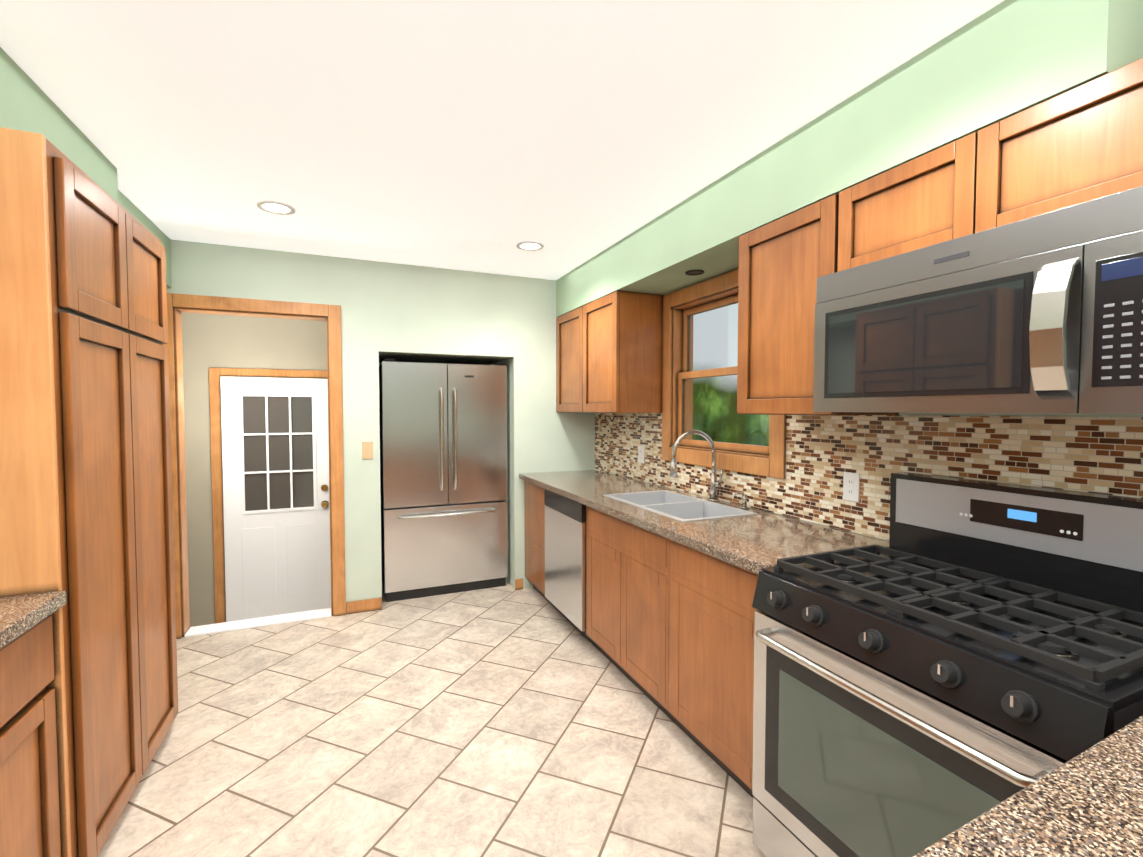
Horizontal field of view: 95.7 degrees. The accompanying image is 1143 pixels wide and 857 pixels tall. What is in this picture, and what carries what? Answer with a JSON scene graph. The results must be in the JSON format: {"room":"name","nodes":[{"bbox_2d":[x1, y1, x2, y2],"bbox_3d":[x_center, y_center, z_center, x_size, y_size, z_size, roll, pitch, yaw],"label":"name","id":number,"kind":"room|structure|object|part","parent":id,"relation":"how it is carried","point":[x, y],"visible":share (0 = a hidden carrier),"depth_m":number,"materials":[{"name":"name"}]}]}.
{"room":"kitchen","nodes":[
{"label":"kitchen","id":0,"kind":"room"},
{"bbox_2d":[181,312,326,626],"bbox_3d":[-2.587,0.263,4.272,1.260,2.710,0.050,-1,2,-23],"label":"wall","id":1,"kind":"structure","parent":0,"point":[222,341],"depth_m":4.12,"materials":[{"name":"beige paint"}]},
{"bbox_2d":[209,368,326,623],"bbox_3d":[-2.452,0.565,4.301,0.893,2.105,0.020,-1,2,-23],"label":"door frame","id":2,"kind":"structure","parent":1,"relation":"attached to","point":[215,374],"depth_m":4.14,"materials":[{"name":"brown wood"}]},
{"bbox_2d":[220,377,330,621],"bbox_3d":[-2.404,0.596,4.268,0.795,2.025,0.116,-1,2,-23],"label":"exterior door","id":3,"kind":"structure","parent":1,"relation":"in","point":[275,467],"depth_m":4.27,"materials":[{"name":"white paint"}]},
{"bbox_2d":[325,321,326,359],"bbox_3d":[-1.832,0.271,4.047,0.050,2.710,0.900,-1,2,-23],"label":"wall","id":4,"kind":"structure","parent":0,"point":[325,321],"depth_m":4.42,"materials":[{"name":"beige paint"}]},
{"bbox_2d":[167,239,594,601],"bbox_3d":[-1.272,0.058,3.725,3.390,2.440,0.120,-1,2,-23],"label":"wall","id":5,"kind":"structure","parent":0,"point":[392,308],"depth_m":3.65,"materials":[{"name":"green paint"}]},
{"bbox_2d":[164,293,345,638],"bbox_3d":[-2.044,0.232,3.389,1.010,2.115,0.138,-1,2,-23],"label":"trim","id":6,"kind":"structure","parent":5,"relation":"attached to","point":[178,304],"depth_m":3.29,"materials":[{"name":"brown wood"}]},
{"bbox_2d":[184,608,330,636],"bbox_3d":[-2.048,1.282,3.435,0.828,0.014,0.140,-1,2,-23],"label":"sill","id":7,"kind":"structure","parent":5,"relation":"attached to","point":[250,623],"depth_m":3.40,"materials":[{"name":"white paint"}]},
{"bbox_2d":[346,597,381,613],"bbox_3d":[-1.450,1.240,3.618,0.231,0.085,0.014,-1,2,-23],"label":"baseboard","id":8,"kind":"structure","parent":5,"relation":"attached to","point":[365,605],"depth_m":3.61,"materials":[{"name":"brown wood"}]},
{"bbox_2d":[362,442,372,458],"bbox_3d":[-1.415,0.152,3.595,0.070,0.120,0.012,-1,2,-23],"label":"switch plate","id":9,"kind":"object","parent":5,"relation":"attached to","point":[367,450],"visible":1,"depth_m":3.59,"materials":[{"name":"beige plastic"}]},
{"bbox_2d":[515,578,522,589],"bbox_3d":[-0.411,1.224,4.066,0.063,0.085,0.014,-1,2,-23],"label":"baseboard","id":10,"kind":"structure","parent":5,"relation":"attached to","point":[518,584],"depth_m":4.06,"materials":[{"name":"brown wood"}]},
{"bbox_2d":[97,581,764,856],"bbox_3d":[-0.289,1.539,1.495,3.390,0.360,6.890,-1,2,-23],"label":"floor","id":11,"kind":"structure","parent":0,"point":[507,720],"depth_m":2.14,"materials":[{"name":"tile"}]},
{"bbox_2d":[0,615,60,856],"bbox_3d":[-1.552,0.936,1.086,0.520,0.874,0.537,-1,2,-23],"label":"base cabinet","id":12,"kind":"object","parent":11,"relation":"on","point":[29,810],"visible":0.92,"depth_m":1.28,"materials":[{"name":"brown wood"}]},
{"bbox_2d":[0,591,66,648],"bbox_3d":[-1.064,0.517,-0.027,0.548,0.039,2.937,-1,2,-23],"label":"countertop","id":13,"kind":"structure","parent":12,"relation":"on","point":[20,615],"depth_m":1.30,"materials":[{"name":"stone"}]},
{"bbox_2d":[0,127,177,856],"bbox_3d":[-1.835,0.275,1.758,0.550,2.148,0.960,-1,2,-23],"label":"pantry","id":14,"kind":"object","parent":11,"relation":"on","point":[86,513],"visible":1,"depth_m":1.57,"materials":[{"name":"brown wood"}]},
{"bbox_2d":[379,358,507,601],"bbox_3d":[-1.072,0.368,4.247,0.926,1.782,0.841,-1,2,-23],"label":"fridge","id":15,"kind":"object","parent":11,"relation":"on","point":[443,475],"visible":0.96,"depth_m":3.91,"materials":[{"name":"grey metal"}]},
{"bbox_2d":[524,481,627,612],"bbox_3d":[0.036,0.834,3.908,0.619,0.874,0.410,-1,2,-23],"label":"base cabinet","id":16,"kind":"object","parent":11,"relation":"on","point":[597,521],"depth_m":3.74,"materials":[{"name":"brown wood"}]},
{"bbox_2d":[544,489,585,632],"bbox_3d":[0.226,0.803,3.423,0.639,0.769,0.622,-1,2,-23],"label":"dishwasher","id":17,"kind":"object","parent":16,"relation":"in","point":[565,556],"visible":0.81,"depth_m":3.23,"materials":[{"name":"grey metal"}]},
{"bbox_2d":[519,470,888,574],"bbox_3d":[0.406,0.409,2.974,0.657,0.039,2.606,-1,2,-23],"label":"countertop","id":18,"kind":"structure","parent":16,"relation":"on","point":[758,542],"depth_m":2.19,"materials":[{"name":"stone"}]},
{"bbox_2d":[604,490,757,521],"bbox_3d":[0.537,0.498,2.740,0.428,0.207,0.778,-1,2,-23],"label":"sink","id":19,"kind":"object","parent":18,"relation":"in","point":[679,507],"visible":0.19,"depth_m":2.77,"materials":[{"name":"white ceramic"}]},
{"bbox_2d":[670,430,722,501],"bbox_3d":[0.680,0.202,2.768,0.272,0.388,0.160,-1,2,-23],"label":"faucet","id":20,"kind":"object","parent":18,"relation":"on","point":[714,483],"visible":1,"depth_m":2.79,"materials":[{"name":"silver metal"}]},
{"bbox_2d":[734,492,748,508],"bbox_3d":[0.851,0.360,2.592,0.081,0.086,0.040,-1,2,-23],"label":"soap dispenser","id":21,"kind":"object","parent":18,"relation":"on","point":[744,502],"visible":1,"depth_m":2.59,"materials":[{"name":"silver metal"}]},
{"bbox_2d":[584,529,663,711],"bbox_3d":[0.534,0.983,2.756,0.619,0.660,0.850,-1,2,-23],"label":"base cabinet","id":22,"kind":"object","parent":11,"relation":"on","point":[625,571],"depth_m":2.55,"materials":[{"name":"brown wood"}]},
{"bbox_2d":[664,537,757,797],"bbox_3d":[0.822,0.900,2.083,0.619,0.874,0.608,-1,2,-23],"label":"base cabinet","id":23,"kind":"object","parent":11,"relation":"on","point":[669,633],"depth_m":1.98,"materials":[{"name":"brown wood"}]},
{"bbox_2d":[752,472,1142,856],"bbox_3d":[1.027,0.770,1.384,0.775,1.185,0.817,-1,2,-23],"label":"range","id":24,"kind":"object","parent":11,"relation":"on","point":[958,653],"visible":0.98,"depth_m":1.30,"materials":[{"name":"grey metal"}]},
{"bbox_3d":[0.676,0.967,0.241,2.347,0.874,0.742,-1,2,-23],"label":"cabinet","id":25,"kind":"object","parent":11,"relation":"on","visible":0,"materials":[{"name":"granite"},{"name":"maple"}]},
{"bbox_2d":[913,715,1142,856],"bbox_3d":[0.633,0.507,0.255,2.392,0.039,0.912,-1,2,-23],"label":"countertop","id":26,"kind":"structure","parent":25,"relation":"on","point":[1088,802],"depth_m":0.63,"materials":[{"name":"stone"}]},
{"bbox_2d":[379,353,509,583],"bbox_3d":[-1.116,0.320,4.347,1.080,1.870,0.880,-1,2,-23],"label":"wall","id":27,"kind":"structure","parent":0,"point":[441,359],"depth_m":4.18,"materials":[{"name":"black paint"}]},
{"bbox_2d":[0,0,1003,279],"bbox_3d":[-0.111,-1.095,0.987,3.390,0.060,5.990,-1,2,-23],"label":"ceiling","id":28,"kind":"structure","parent":0,"point":[486,136],"depth_m":1.73,"materials":[{"name":"white paint"}]},
{"bbox_2d":[0,47,171,287],"bbox_3d":[-1.383,-0.900,0.445,0.380,0.290,5.750,-1,2,-23],"label":"soffit","id":29,"kind":"structure","parent":28,"relation":"attached to","point":[27,104],"depth_m":1.74,"materials":[{"name":"paint"}]},
{"bbox_2d":[257,201,294,214],"bbox_3d":[-1.498,-1.119,2.627,0.170,0.007,0.170,-1,2,-23],"label":"recessed light","id":30,"kind":"object","parent":28,"relation":"in","point":[276,207],"visible":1,"depth_m":2.62,"materials":[{"name":"white paint"}]},
{"bbox_2d":[517,241,543,250],"bbox_3d":[-0.258,-1.141,3.237,0.170,0.007,0.170,-1,2,-23],"label":"recessed light","id":31,"kind":"object","parent":28,"relation":"in","point":[530,245],"visible":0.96,"depth_m":3.23,"materials":[{"name":"white paint"}]},
{"bbox_2d":[556,0,1142,316],"bbox_3d":[0.682,-0.981,2.689,0.350,0.290,3.260,-1,2,-23],"label":"soffit","id":32,"kind":"structure","parent":28,"relation":"attached to","point":[1004,59],"depth_m":1.59,"materials":[{"name":"green paint"}]},
{"bbox_2d":[685,270,703,275],"bbox_3d":[0.660,-0.835,2.772,0.100,0.006,0.100,-1,2,-23],"label":"recessed light","id":33,"kind":"object","parent":32,"relation":"attached to","point":[694,272],"visible":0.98,"depth_m":2.77,"materials":[{"name":"black plastic"}]},
{"bbox_2d":[597,269,1142,540],"bbox_3d":[1.405,0.131,1.684,0.150,2.440,5.990,-1,2,-23],"label":"wall","id":34,"kind":"structure","parent":0,"point":[1043,414],"depth_m":1.60,"materials":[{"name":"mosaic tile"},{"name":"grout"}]},
{"bbox_2d":[556,291,663,412],"bbox_3d":[0.235,-0.493,3.733,0.344,0.756,1.017,-1,2,-23],"label":"upper cabinet","id":35,"kind":"object","parent":34,"relation":"attached to","point":[609,353],"visible":1,"depth_m":3.32,"materials":[{"name":"brown wood"}]},
{"bbox_2d":[662,268,785,478],"bbox_3d":[0.863,-0.308,2.900,0.170,1.054,1.024,-1,2,-23],"label":"window","id":36,"kind":"structure","parent":34,"relation":"in","point":[675,305],"depth_m":3.06,"materials":[{"name":"brown wood"}]},
{"bbox_3d":[0.861,-0.307,2.899,0.065,0.852,0.820,-1,2,-23],"label":"window sash","id":37,"kind":"part","parent":36,"relation":"part of","materials":[{"name":"brown wood"}]},
{"bbox_2d":[737,194,898,415],"bbox_3d":[0.959,-0.433,2.054,0.344,0.756,0.482,-1,2,-23],"label":"upper cabinet","id":38,"kind":"object","parent":34,"relation":"attached to","point":[786,262],"visible":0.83,"depth_m":1.99,"materials":[{"name":"brown wood"}]},
{"bbox_2d":[595,413,1142,540],"bbox_3d":[1.056,0.175,2.298,0.006,0.476,4.350,-1,2,-23],"label":"backsplash","id":39,"kind":"structure","parent":34,"relation":"attached to","point":[1099,455],"depth_m":1.98,"materials":[{"name":"tile"}]},
{"bbox_2d":[638,446,643,462],"bbox_3d":[0.486,0.182,3.605,0.007,0.114,0.070,-1,2,-23],"label":"electrical outlet plate","id":40,"kind":"object","parent":39,"relation":"attached to","point":[640,454],"visible":1,"depth_m":3.61,"materials":[{"name":"white plastic"}]},
{"bbox_2d":[843,472,859,501],"bbox_3d":[1.135,0.236,2.100,0.007,0.114,0.070,-1,2,-23],"label":"electrical outlet plate","id":41,"kind":"object","parent":39,"relation":"attached to","point":[851,485],"visible":1,"depth_m":2.10,"materials":[{"name":"white plastic"}]},
{"bbox_2d":[837,58,1142,271],"bbox_3d":[1.223,-0.642,1.434,0.344,0.292,0.842,-1,2,-23],"label":"upper cabinet","id":42,"kind":"object","parent":34,"relation":"attached to","point":[1083,143],"visible":0.77,"depth_m":1.30,"materials":[{"name":"brown wood"}]},
{"bbox_2d":[813,186,1142,413],"bbox_3d":[1.152,-0.267,1.415,0.500,0.446,0.842,-1,2,-23],"label":"microwave","id":43,"kind":"object","parent":42,"relation":"attached to","point":[1042,313],"visible":1,"depth_m":1.23,"materials":[{"name":"grey metal"}]},
{"label":"outside","id":44,"kind":"structure","parent":0,"visible":0},
{"bbox_2d":[692,303,768,445],"bbox_3d":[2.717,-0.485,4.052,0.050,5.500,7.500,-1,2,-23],"label":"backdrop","id":45,"kind":"structure","parent":44,"point":[723,382],"depth_m":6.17,"materials":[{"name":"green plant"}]}
]}

